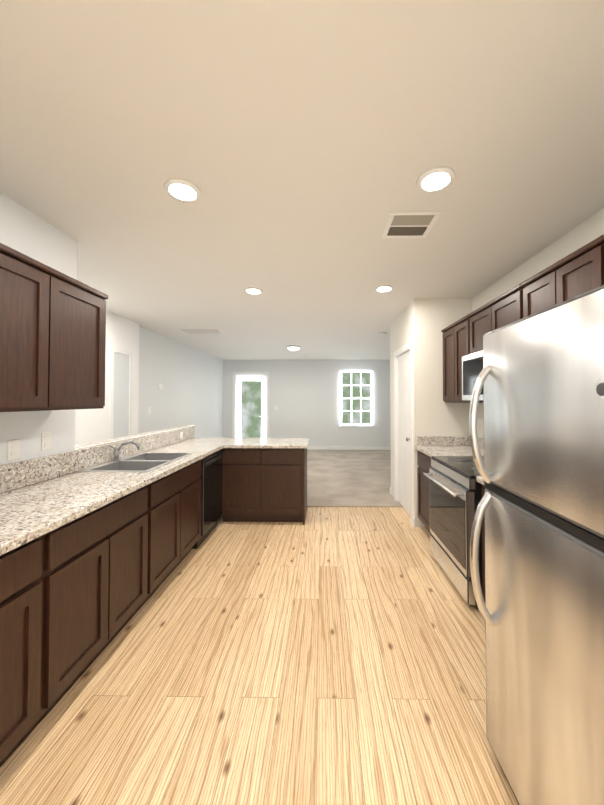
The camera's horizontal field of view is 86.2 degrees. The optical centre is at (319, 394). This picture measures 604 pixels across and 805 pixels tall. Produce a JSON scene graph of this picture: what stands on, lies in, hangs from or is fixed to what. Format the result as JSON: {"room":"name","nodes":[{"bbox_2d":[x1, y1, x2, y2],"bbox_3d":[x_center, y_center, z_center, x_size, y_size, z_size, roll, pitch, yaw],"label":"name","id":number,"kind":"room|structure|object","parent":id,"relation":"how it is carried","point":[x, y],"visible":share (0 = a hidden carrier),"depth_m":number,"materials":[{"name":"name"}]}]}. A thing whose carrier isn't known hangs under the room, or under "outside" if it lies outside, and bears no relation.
{"room":"kitchen","nodes":[
{"label":"kitchen","id":0,"kind":"room"},
{"bbox_2d":[0,192,194,464],"bbox_3d":[-2.378,0.159,1.417,1.212,2.580,6.190,0,-1,1],"label":"wall","id":1,"kind":"structure","parent":0,"point":[23,230],"depth_m":2.03,"materials":[{"name":"white paint"}]},
{"bbox_2d":[7,439,19,460],"bbox_3d":[-1.764,0.317,1.862,0.009,0.116,0.072,0,-1,1],"label":"electrical outlet plate","id":2,"kind":"object","parent":1,"relation":"attached to","point":[13,449],"visible":1,"depth_m":1.85,"materials":[{"name":"white plastic"}]},
{"bbox_2d":[0,243,63,411],"bbox_3d":[-1.600,-0.300,1.473,0.340,0.760,0.594,0,-1,1],"label":"upper cabinet","id":3,"kind":"object","parent":1,"relation":"attached to","point":[52,337],"depth_m":1.60,"materials":[{"name":"brown wood"}]},
{"bbox_2d":[41,432,50,450],"bbox_3d":[-1.761,0.301,2.082,0.009,0.116,0.072,0,-1,1],"label":"electrical outlet plate","id":4,"kind":"object","parent":1,"relation":"attached to","point":[45,440],"visible":1,"depth_m":2.07,"materials":[{"name":"white plastic"}]},
{"bbox_2d":[64,274,107,409],"bbox_3d":[-1.595,-0.293,1.903,0.340,0.760,0.518,0,-1,1],"label":"upper cabinet","id":5,"kind":"object","parent":1,"relation":"attached to","point":[84,305],"depth_m":1.96,"materials":[{"name":"brown wood"}]},
{"bbox_2d":[75,311,222,444],"bbox_3d":[-2.827,0.235,5.812,0.210,2.580,6.930,0,-1,1],"label":"wall","id":6,"kind":"structure","parent":0,"point":[190,379],"depth_m":5.75,"materials":[{"name":"grey paint"}]},
{"bbox_2d":[109,346,132,438],"bbox_3d":[-2.729,0.436,4.442,0.016,2.130,0.480,0,-1,1],"label":"room door","id":7,"kind":"structure","parent":6,"relation":"in","point":[120,394],"depth_m":4.43,"materials":[{"name":"white wood"}]},
{"bbox_2d":[158,384,162,389],"bbox_3d":[-2.802,-0.137,5.698,0.021,0.100,0.130,0,-1,1],"label":"thermostat","id":8,"kind":"object","parent":6,"relation":"attached to","point":[160,386],"visible":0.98,"depth_m":5.67,"materials":[{"name":"white plastic"}]},
{"bbox_2d":[0,507,518,804],"bbox_3d":[-0.141,1.476,1.222,5.750,0.060,6.200,0,-1,1],"label":"floor","id":9,"kind":"structure","parent":0,"point":[329,656],"depth_m":1.59,"materials":[{"name":"brown wood"}]},
{"bbox_2d":[0,523,67,766],"bbox_3d":[-1.461,1.004,0.935,0.630,0.876,0.978,0,-1,1],"label":"base cabinet","id":10,"kind":"object","parent":9,"relation":"on","point":[34,574],"depth_m":1.28,"materials":[{"name":"brown wood"}]},
{"bbox_2d":[64,481,155,694],"bbox_3d":[-1.452,1.017,1.719,0.630,0.876,0.898,0,-1,1],"label":"base cabinet","id":11,"kind":"object","parent":9,"relation":"on","point":[75,595],"depth_m":1.73,"materials":[{"name":"brown wood"}]},
{"bbox_2d":[152,478,201,593],"bbox_3d":[-1.441,1.140,2.618,0.630,0.661,0.904,0,-1,1],"label":"base cabinet","id":12,"kind":"object","parent":9,"relation":"on","point":[178,500],"depth_m":2.53,"materials":[{"name":"brown wood"}]},
{"bbox_2d":[164,450,220,477],"bbox_3d":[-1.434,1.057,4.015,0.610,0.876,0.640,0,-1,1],"label":"base cabinet","id":13,"kind":"object","parent":9,"relation":"on","point":[194,470],"depth_m":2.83,"materials":[{"name":"brown wood"}]},
{"bbox_2d":[0,427,239,555],"bbox_3d":[-1.430,0.496,2.430,0.660,0.188,3.950,0,-1,1],"label":"countertop","id":14,"kind":"structure","parent":13,"relation":"on","point":[41,496],"depth_m":1.93,"materials":[{"name":"beige stone"}]},
{"bbox_2d":[109,441,139,460],"bbox_3d":[-1.602,0.465,2.657,0.223,0.166,0.106,0,-1,1],"label":"chrome faucet","id":15,"kind":"object","parent":14,"relation":"on","point":[116,453],"visible":1,"depth_m":2.67,"materials":[{"name":"silver metal"}]},
{"bbox_2d":[76,453,191,471],"bbox_3d":[-1.467,0.660,2.677,0.509,0.222,0.794,0,-1,1],"label":"double-bowl sink","id":16,"kind":"object","parent":14,"relation":"in","point":[142,462],"visible":0.29,"depth_m":2.65,"materials":[{"name":"silver metal"}]},
{"bbox_2d":[192,451,222,548],"bbox_3d":[-1.392,1.062,3.393,0.579,0.842,0.596,0,-1,1],"label":"dishwasher","id":17,"kind":"object","parent":9,"relation":"on","point":[211,506],"visible":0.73,"depth_m":3.32,"materials":[{"name":"black metal"}]},
{"bbox_2d":[221,448,306,524],"bbox_3d":[-0.646,1.056,4.011,0.962,0.875,0.650,0,-1,1],"label":"base cabinet","id":18,"kind":"object","parent":9,"relation":"on","point":[264,484],"visible":0.94,"depth_m":3.69,"materials":[{"name":"brown wood"}]},
{"bbox_2d":[224,438,309,447],"bbox_3d":[-0.607,0.598,4.024,0.947,0.038,0.740,0,-1,1],"label":"countertop","id":19,"kind":"structure","parent":18,"relation":"on","point":[242,442],"depth_m":3.80,"materials":[{"name":"beige stone"}]},
{"bbox_2d":[307,505,402,506],"bbox_3d":[0.600,1.491,4.311,1.560,0.016,0.035,0,-1,1],"label":"threshold strip","id":20,"kind":"object","parent":9,"relation":"on","point":[354,506],"depth_m":4.30,"materials":[{"name":"brown wood"}]},
{"bbox_2d":[417,451,431,532],"bbox_3d":[1.409,1.044,3.282,0.630,0.876,0.672,0,-1,1],"label":"base cabinet","id":21,"kind":"object","parent":9,"relation":"on","point":[423,462],"depth_m":3.39,"materials":[{"name":"brown wood"}]},
{"bbox_2d":[415,436,484,484],"bbox_3d":[1.387,0.519,2.484,0.656,0.143,2.286,0,-1,1],"label":"countertop","id":22,"kind":"structure","parent":21,"relation":"on","point":[430,446],"depth_m":3.55,"materials":[{"name":"beige stone"}]},
{"bbox_2d":[423,456,484,609],"bbox_3d":[1.321,0.926,2.555,0.777,1.085,0.780,0,-1,1],"label":"range","id":23,"kind":"object","parent":9,"relation":"on","point":[455,492],"visible":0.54,"depth_m":2.40,"materials":[{"name":"silver metal"}]},
{"bbox_2d":[482,485,485,598],"bbox_3d":[1.391,1.017,1.745,0.630,0.876,0.826,0,-1,1],"label":"base cabinet","id":24,"kind":"object","parent":9,"relation":"on","point":[483,488],"depth_m":2.12,"materials":[{"name":"brown wood"}]},
{"bbox_2d":[469,285,603,804],"bbox_3d":[1.060,0.581,0.928,0.941,1.720,0.790,0,-1,1],"label":"refrigerator","id":25,"kind":"object","parent":9,"relation":"on","point":[540,381],"visible":1,"depth_m":0.96,"materials":[{"name":"grey metal"}]},
{"bbox_2d":[0,0,603,359],"bbox_3d":[-0.111,-1.140,3.792,5.750,0.100,11.250,0,-1,1],"label":"ceiling","id":26,"kind":"structure","parent":0,"point":[302,145],"depth_m":1.48,"materials":[{"name":"paint"}]},
{"bbox_2d":[164,179,200,201],"bbox_3d":[-0.750,-1.118,1.774,0.190,0.012,0.190,0,-1,1],"label":"recessed light","id":27,"kind":"object","parent":26,"relation":"in","point":[182,190],"visible":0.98,"depth_m":1.76,"materials":[{"name":"white"}]},
{"bbox_2d":[178,329,224,333],"bbox_3d":[-1.967,-1.055,5.409,0.660,0.012,0.360,0,-1,1],"label":"ceiling vent","id":28,"kind":"object","parent":26,"relation":"in","point":[202,331],"visible":1,"depth_m":5.37,"materials":[{"name":"white metal"}]},
{"bbox_2d":[244,287,262,293],"bbox_3d":[-0.691,-1.090,3.393,0.190,0.012,0.190,0,-1,1],"label":"recessed light","id":29,"kind":"object","parent":26,"relation":"in","point":[251,290],"visible":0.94,"depth_m":3.36,"materials":[{"name":"white"}]},
{"bbox_2d":[287,345,299,350],"bbox_3d":[-0.549,-1.006,6.921,0.280,0.130,0.280,0,-1,1],"label":"flush-mount ceiling light","id":30,"kind":"object","parent":26,"relation":"attached to","point":[293,347],"visible":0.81,"depth_m":6.83,"materials":[{"name":"silver metal"}]},
{"bbox_2d":[375,285,392,291],"bbox_3d":[0.668,-1.091,3.327,0.190,0.012,0.190,0,-1,1],"label":"recessed light","id":31,"kind":"object","parent":26,"relation":"in","point":[384,288],"visible":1,"depth_m":3.30,"materials":[{"name":"white"}]},
{"bbox_2d":[382,212,440,237],"bbox_3d":[0.594,-1.114,2.128,0.310,0.007,0.310,0,-1,1],"label":"ceiling vent","id":32,"kind":"object","parent":26,"relation":"in","point":[409,224],"visible":1,"depth_m":2.11,"materials":[{"name":"white metal"}]},
{"bbox_2d":[417,167,454,192],"bbox_3d":[0.609,-1.119,1.688,0.190,0.012,0.190,0,-1,1],"label":"recessed light","id":33,"kind":"object","parent":26,"relation":"in","point":[436,179],"visible":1,"depth_m":1.67,"materials":[{"name":"white"}]},
{"bbox_2d":[223,360,390,446],"bbox_3d":[-0.046,0.295,9.303,5.690,2.580,0.120,0,-1,1],"label":"wall","id":34,"kind":"structure","parent":0,"point":[305,397],"depth_m":9.25,"materials":[{"name":"grey paint"}]},
{"bbox_2d":[232,372,269,437],"bbox_3d":[-1.961,0.465,9.306,1.060,2.240,0.134,0,-1,1],"label":"exterior door","id":35,"kind":"structure","parent":34,"relation":"in","point":[240,377],"depth_m":9.29,"materials":[{"name":"white wood"}]},
{"bbox_2d":[307,447,390,449],"bbox_3d":[0.689,1.528,9.206,4.260,0.088,0.014,0,-1,1],"label":"baseboard","id":36,"kind":"structure","parent":34,"relation":"attached to","point":[348,448],"depth_m":9.20,"materials":[{"name":"white wood"}]},
{"bbox_2d":[341,371,373,426],"bbox_3d":[1.064,0.113,9.268,0.970,1.594,0.130,0,-1,1],"label":"window","id":37,"kind":"structure","parent":34,"relation":"in","point":[360,397],"depth_m":9.29,"materials":[{"name":"white"}]},
{"bbox_2d":[307,450,400,504],"bbox_3d":[-0.075,1.567,6.821,5.750,0.072,5.000,0,-1,1],"label":"floor carpet","id":38,"kind":"object","parent":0,"point":[348,477],"visible":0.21,"depth_m":5.89,"materials":[{"name":"beige carpet"}]},
{"bbox_2d":[390,298,471,526],"bbox_3d":[1.910,0.208,4.275,1.660,2.580,1.290,0,-1,1],"label":"wall","id":39,"kind":"structure","parent":0,"point":[421,323],"depth_m":3.65,"materials":[{"name":"white paint"}]},
{"bbox_2d":[394,340,413,525],"bbox_3d":[1.077,0.441,4.146,0.088,2.110,0.940,0,-1,1],"label":"closet door","id":40,"kind":"structure","parent":39,"relation":"in","point":[403,434],"depth_m":4.19,"materials":[{"name":"white wood"}]},
{"bbox_2d":[472,208,603,438],"bbox_3d":[2.200,0.151,0.947,1.000,2.580,5.360,0,-1,1],"label":"wall","id":41,"kind":"structure","parent":0,"point":[590,229],"depth_m":2.48,"materials":[{"name":"white paint"}]},
{"bbox_2d":[441,326,448,401],"bbox_3d":[1.556,-0.326,3.440,0.340,0.820,0.399,0,-1,1],"label":"upper cabinet","id":42,"kind":"object","parent":41,"relation":"attached to","point":[446,330],"depth_m":3.54,"materials":[{"name":"brown wood"}]},
{"bbox_2d":[449,314,483,402],"bbox_3d":[1.552,-0.331,3.167,0.340,0.820,0.399,0,-1,1],"label":"upper cabinet","id":43,"kind":"object","parent":41,"relation":"attached to","point":[459,330],"depth_m":3.24,"materials":[{"name":"brown wood"}]},
{"bbox_2d":[469,305,484,353],"bbox_3d":[1.547,-0.553,2.746,0.340,0.390,0.446,0,-1,1],"label":"upper cabinet","id":44,"kind":"object","parent":41,"relation":"attached to","point":[477,317],"depth_m":2.83,"materials":[{"name":"brown wood"}]},
{"bbox_2d":[462,350,482,400],"bbox_3d":[1.486,-0.152,2.571,0.459,0.410,0.776,0,-1,1],"label":"microwave","id":45,"kind":"object","parent":44,"relation":"attached to","point":[472,366],"visible":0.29,"depth_m":2.78,"materials":[{"name":"grey metal"}]},
{"bbox_2d":[485,288,512,333],"bbox_3d":[1.543,-0.559,2.374,0.340,0.390,0.512,0,-1,1],"label":"upper cabinet","id":46,"kind":"object","parent":41,"relation":"attached to","point":[499,311],"depth_m":2.47,"materials":[{"name":"brown wood"}]},
{"bbox_2d":[513,269,544,321],"bbox_3d":[1.539,-0.565,2.028,0.340,0.390,0.439,0,-1,1],"label":"upper cabinet","id":47,"kind":"object","parent":41,"relation":"attached to","point":[529,295],"depth_m":2.11,"materials":[{"name":"brown wood"}]},
{"bbox_2d":[545,245,588,308],"bbox_3d":[1.535,-0.571,1.695,0.340,0.390,0.439,0,-1,1],"label":"upper cabinet","id":48,"kind":"object","parent":41,"relation":"attached to","point":[579,271],"depth_m":1.78,"materials":[{"name":"brown wood"}]},
{"bbox_2d":[585,234,603,290],"bbox_3d":[1.531,-0.577,1.346,0.340,0.390,0.519,0,-1,1],"label":"upper cabinet","id":49,"kind":"object","parent":41,"relation":"attached to","point":[594,250],"depth_m":1.59,"materials":[{"name":"brown wood"}]},
{"label":"outside","id":50,"kind":"structure","parent":0,"visible":0},
{"bbox_2d":[241,373,369,437],"bbox_3d":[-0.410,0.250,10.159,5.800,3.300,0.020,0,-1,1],"label":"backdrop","id":51,"kind":"structure","parent":50,"point":[251,412],"depth_m":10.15,"materials":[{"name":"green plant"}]}
]}

